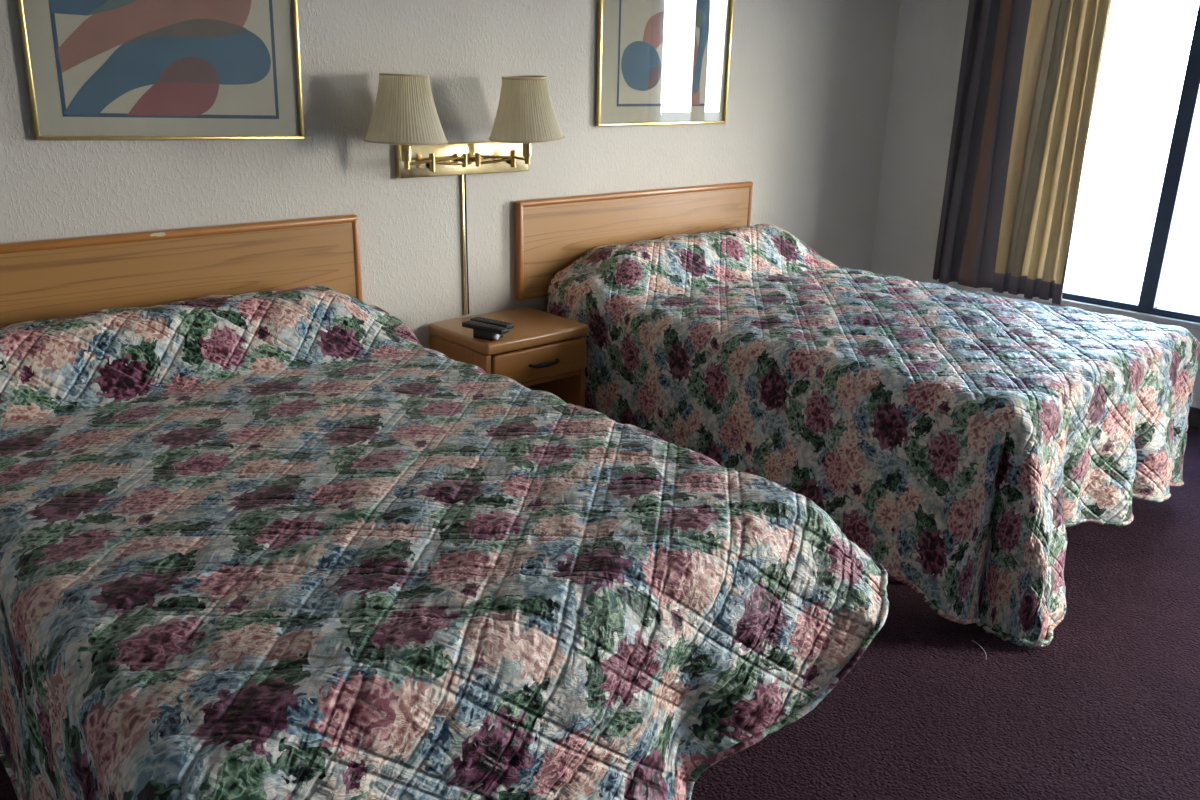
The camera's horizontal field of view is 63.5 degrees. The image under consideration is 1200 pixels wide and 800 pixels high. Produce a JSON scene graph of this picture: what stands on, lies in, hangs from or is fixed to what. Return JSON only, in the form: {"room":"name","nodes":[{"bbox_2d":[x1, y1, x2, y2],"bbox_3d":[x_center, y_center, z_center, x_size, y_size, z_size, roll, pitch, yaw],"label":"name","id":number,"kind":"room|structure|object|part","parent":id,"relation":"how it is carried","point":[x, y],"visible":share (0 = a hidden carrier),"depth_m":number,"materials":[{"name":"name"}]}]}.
{"room":"hotel room","nodes":[
{"label":"hotel room","id":0,"kind":"room"},
{"bbox_2d":[0,0,900,348],"bbox_3d":[-0.881,-0.860,3.275,6.716,2.440,0.140,-15,24,-40],"label":"wall","id":1,"kind":"structure","parent":0,"point":[810,80],"depth_m":3.55,"materials":[{"name":"paint"}]},
{"bbox_2d":[16,0,303,139],"bbox_3d":[-1.222,-1.051,2.763,0.765,0.600,0.023,-13,23,-40],"label":"framed print","id":2,"kind":"object","parent":1,"relation":"attached to","point":[95,69],"visible":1,"depth_m":2.77,"materials":[{"name":"paper"}]},
{"bbox_3d":[-1.502,-0.985,2.520,0.011,0.578,0.023,-13,23,-40],"label":"frame rail","id":3,"kind":"part","parent":2,"relation":"part of","materials":[{"name":"gold metal"}]},
{"bbox_3d":[-1.234,-0.771,2.853,0.765,0.011,0.023,-13,23,-40],"label":"frame rail","id":4,"kind":"part","parent":2,"relation":"part of","materials":[{"name":"gold metal"}]},
{"bbox_3d":[-0.942,-1.118,3.007,0.011,0.578,0.023,-13,23,-40],"label":"frame rail","id":5,"kind":"part","parent":2,"relation":"part of","materials":[{"name":"gold metal"}]},
{"bbox_2d":[0,214,362,327],"bbox_3d":[-1.356,-0.304,2.892,1.420,0.390,0.036,-15,24,-40],"label":"headboard","id":6,"kind":"object","parent":1,"relation":"attached to","point":[63,277],"visible":0.52,"depth_m":2.91,"materials":[{"name":"brown wood"}]},
{"bbox_3d":[-1.353,-0.476,2.834,1.420,0.026,0.036,-15,24,-40],"label":"rail","id":7,"kind":"part","parent":6,"relation":"part of","materials":[{"name":"brown wood"}]},
{"bbox_3d":[-0.838,-0.442,3.337,0.026,0.386,0.036,-15,24,-40],"label":"rail","id":8,"kind":"part","parent":6,"relation":"part of","materials":[{"name":"brown wood"}]},
{"bbox_2d":[364,73,564,314],"bbox_3d":[-0.460,-0.682,3.397,0.756,0.874,0.340,-15,24,-40],"label":"wall lamp","id":9,"kind":"object","parent":1,"relation":"attached to","point":[404,115],"visible":1,"depth_m":3.33,"materials":[{"name":"beige fabric"}]},
{"bbox_3d":[-0.626,-1.040,3.104,0.159,0.008,0.159,-15,24,-40],"label":"shade trim","id":10,"kind":"part","parent":9,"relation":"part of","materials":[{"name":"fabric"}]},
{"bbox_3d":[-0.630,-0.942,3.135,0.266,0.210,0.265,-15,24,-40],"label":"lamp shade","id":11,"kind":"part","parent":9,"relation":"part of","materials":[{"name":"fabric"}]},
{"bbox_3d":[-0.633,-0.846,3.167,0.270,0.010,0.270,-15,24,-40],"label":"shade trim","id":12,"kind":"part","parent":9,"relation":"part of","materials":[{"name":"fabric"}]},
{"bbox_2d":[401,144,411,160],"bbox_3d":[-0.634,-0.826,3.174,0.035,0.085,0.034,-15,24,-40],"label":"socket","id":13,"kind":"object","parent":9,"relation":"attached to","point":[406,150],"depth_m":3.17,"materials":[{"name":"gold metal"}]},
{"bbox_3d":[-0.532,-0.839,3.412,0.011,0.036,0.155,15,23,36],"label":"arm","id":14,"kind":"part","parent":9,"relation":"part of","materials":[{"name":"gold metal"}]},
{"bbox_3d":[-0.509,-0.575,3.623,0.008,0.525,0.011,-15,24,-40],"label":"cord","id":15,"kind":"part","parent":9,"relation":"part of","materials":[{"name":"gold metal"}]},
{"bbox_3d":[-0.498,-0.578,3.632,0.007,0.525,0.006,-5,20,-19],"label":"cord","id":16,"kind":"part","parent":9,"relation":"part of","materials":[{"name":"metal"}]},
{"bbox_3d":[-0.380,-0.879,3.542,0.143,0.036,0.011,-10,22,-30],"label":"arm","id":17,"kind":"part","parent":9,"relation":"part of","materials":[{"name":"gold metal"}]},
{"bbox_3d":[-0.263,-1.121,3.372,0.159,0.016,0.159,-15,24,-40],"label":"shade trim","id":18,"kind":"part","parent":9,"relation":"part of","materials":[{"name":"fabric"}]},
{"bbox_2d":[522,143,531,156],"bbox_3d":[-0.259,-0.912,3.456,0.037,0.087,0.035,-15,24,-40],"label":"socket","id":19,"kind":"object","parent":9,"relation":"attached to","point":[527,147],"depth_m":3.45,"materials":[{"name":"gold metal"}]},
{"bbox_3d":[-0.258,-1.026,3.416,0.266,0.220,0.265,-15,24,-40],"label":"lamp shade","id":20,"kind":"part","parent":9,"relation":"part of","materials":[{"name":"fabric"}]},
{"bbox_3d":[-0.260,-0.932,3.447,0.270,0.023,0.270,-15,24,-40],"label":"shade trim","id":21,"kind":"part","parent":9,"relation":"part of","materials":[{"name":"fabric"}]},
{"bbox_2d":[514,181,752,300],"bbox_3d":[0.195,-0.716,4.224,1.400,0.390,0.036,-15,24,-40],"label":"headboard","id":22,"kind":"object","parent":1,"relation":"attached to","point":[551,234],"visible":0.73,"depth_m":4.03,"materials":[{"name":"brown wood"}]},
{"bbox_3d":[-0.316,-0.580,3.786,0.026,0.386,0.036,-15,24,-40],"label":"rail","id":23,"kind":"part","parent":22,"relation":"part of","materials":[{"name":"brown wood"}]},
{"bbox_3d":[0.191,-0.544,4.282,1.400,0.026,0.036,-15,24,-40],"label":"rail","id":24,"kind":"part","parent":22,"relation":"part of","materials":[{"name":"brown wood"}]},
{"bbox_3d":[0.199,-0.889,4.166,1.400,0.026,0.036,-15,24,-40],"label":"rail","id":25,"kind":"part","parent":22,"relation":"part of","materials":[{"name":"brown wood"}]},
{"bbox_3d":[0.706,-0.852,4.663,0.026,0.386,0.036,-15,24,-40],"label":"rail","id":26,"kind":"part","parent":22,"relation":"part of","materials":[{"name":"brown wood"}]},
{"bbox_2d":[595,0,733,125],"bbox_3d":[0.283,-1.461,4.052,0.778,0.600,0.023,-15,24,-40],"label":"framed print","id":27,"kind":"object","parent":1,"relation":"attached to","point":[659,62],"visible":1,"depth_m":4.05,"materials":[{"name":"paper"}]},
{"bbox_3d":[-0.002,-1.386,3.808,0.011,0.578,0.023,-15,24,-40],"label":"frame rail","id":28,"kind":"part","parent":27,"relation":"part of","materials":[{"name":"gold metal"}]},
{"bbox_3d":[0.277,-1.182,4.146,0.778,0.011,0.023,-15,24,-40],"label":"frame rail","id":29,"kind":"part","parent":27,"relation":"part of","materials":[{"name":"gold metal"}]},
{"bbox_3d":[0.568,-1.537,4.297,0.011,0.578,0.023,-15,24,-40],"label":"frame rail","id":30,"kind":"part","parent":27,"relation":"part of","materials":[{"name":"gold metal"}]},
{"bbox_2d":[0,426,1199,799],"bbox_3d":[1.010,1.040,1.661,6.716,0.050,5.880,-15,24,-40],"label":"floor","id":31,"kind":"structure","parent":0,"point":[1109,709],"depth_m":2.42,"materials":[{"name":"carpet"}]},
{"bbox_2d":[428,307,587,407],"bbox_3d":[-0.335,-0.005,3.690,0.471,0.580,0.412,-15,24,-40],"label":"nightstand","id":32,"kind":"object","parent":31,"relation":"on","point":[544,351],"visible":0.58,"depth_m":3.54,"materials":[{"name":"brown wood"}]},
{"bbox_3d":[-0.512,0.054,3.573,0.022,0.535,0.362,-15,24,-40],"label":"panel","id":33,"kind":"part","parent":32,"relation":"part of","materials":[{"name":"brown wood"}]},
{"bbox_2d":[473,329,502,340],"bbox_3d":[-0.388,-0.235,3.407,0.101,0.034,0.066,13,22,32],"label":"box","id":34,"kind":"object","parent":32,"relation":"on","point":[476,333],"visible":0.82,"depth_m":3.38,"materials":[{"name":"black plastic"}]},
{"bbox_2d":[462,320,507,334],"bbox_3d":[-0.400,-0.253,3.372,0.177,0.020,0.044,13,22,29],"label":"remote control","id":35,"kind":"object","parent":34,"relation":"on","point":[476,325],"visible":1,"depth_m":3.35,"materials":[{"name":"black plastic"}]},
{"bbox_2d":[470,317,513,328],"bbox_3d":[-0.383,-0.273,3.431,0.177,0.020,0.044,13,22,34],"label":"remote control","id":36,"kind":"object","parent":34,"relation":"on","point":[508,325],"visible":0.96,"depth_m":3.41,"materials":[{"name":"black plastic"}]},
{"bbox_3d":[-0.360,-0.221,3.372,0.014,0.024,0.024,13,22,32],"label":"knob","id":37,"kind":"part","parent":34,"relation":"part of","materials":[{"name":"silver metal"}]},
{"bbox_3d":[-0.215,-0.138,3.525,0.426,0.120,0.022,-15,24,-40],"label":"drawer","id":38,"kind":"part","parent":32,"relation":"part of","materials":[{"name":"brown wood"}]},
{"bbox_3d":[-0.196,-0.130,3.510,0.138,0.016,0.038,-15,24,-40],"label":"handle","id":39,"kind":"part","parent":32,"relation":"part of","materials":[{"name":"black plastic"}]},
{"bbox_3d":[-0.187,-0.033,3.852,0.022,0.535,0.362,-15,24,-40],"label":"panel","id":40,"kind":"part","parent":32,"relation":"part of","materials":[{"name":"brown wood"}]},
{"bbox_3d":[-0.711,0.407,2.384,1.310,0.615,1.890,-15,24,-40],"label":"double bed","id":41,"kind":"object","parent":31,"relation":"on","visible":0},
{"bbox_2d":[0,285,888,799],"bbox_3d":[-0.558,0.284,2.252,1.588,0.714,2.186,-15,24,-40],"label":"bedspread","id":42,"kind":"object","parent":41,"relation":"on","point":[289,544],"visible":1,"depth_m":1.77,"materials":[{"name":"multicoloured fabric"}]},
{"bbox_3d":[0.929,-0.029,3.792,1.320,0.615,1.890,-15,24,-40],"label":"double bed","id":43,"kind":"object","parent":31,"relation":"on","visible":0},
{"bbox_2d":[547,223,1199,657],"bbox_3d":[0.995,-0.096,3.654,1.610,0.826,2.119,-15,24,-40],"label":"bedspread","id":44,"kind":"object","parent":43,"relation":"on","point":[955,437],"visible":0.97,"depth_m":3.05,"materials":[{"name":"multicoloured fabric"}]},
{"bbox_2d":[870,0,1199,407],"bbox_3d":[3.482,-0.790,3.365,0.140,2.440,5.600,-15,24,-40],"label":"wall","id":45,"kind":"structure","parent":0,"point":[930,33],"depth_m":5.14,"materials":[{"name":"paint"}]},
{"bbox_2d":[932,0,1111,304],"bbox_3d":[2.410,-1.221,4.258,0.144,1.699,1.900,-15,24,-40],"label":"curtain","id":46,"kind":"object","parent":45,"relation":"attached to","point":[1030,69],"visible":1,"depth_m":4.66,"materials":[{"name":"multicoloured fabric"}]},
{"bbox_2d":[984,288,1199,329],"bbox_3d":[2.418,-0.426,4.608,0.026,0.028,1.240,-15,24,-40],"label":"trim","id":47,"kind":"structure","parent":45,"relation":"attached to","point":[1143,316],"depth_m":4.56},
{"bbox_2d":[1062,2,1199,322],"bbox_3d":[2.466,-1.163,4.389,0.066,1.510,1.180,-15,24,-40],"label":"window","id":48,"kind":"structure","parent":45,"relation":"in","point":[1189,103],"depth_m":4.34,"materials":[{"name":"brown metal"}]},
{"bbox_2d":[1188,407,1199,428],"bbox_3d":[2.786,0.109,4.333,0.014,0.090,3.736,-15,24,-40],"label":"baseboard","id":49,"kind":"structure","parent":45,"relation":"attached to","point":[1194,413],"depth_m":4.41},
{"label":"outside","id":50,"kind":"structure","parent":0,"visible":0},
{"bbox_2d":[1063,114,1199,312],"bbox_3d":[22.724,-5.766,23.937,56.724,0.100,60.000,-15,24,-40],"label":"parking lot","id":51,"kind":"structure","parent":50,"point":[1126,157],"depth_m":12.81,"materials":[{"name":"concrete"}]}
]}

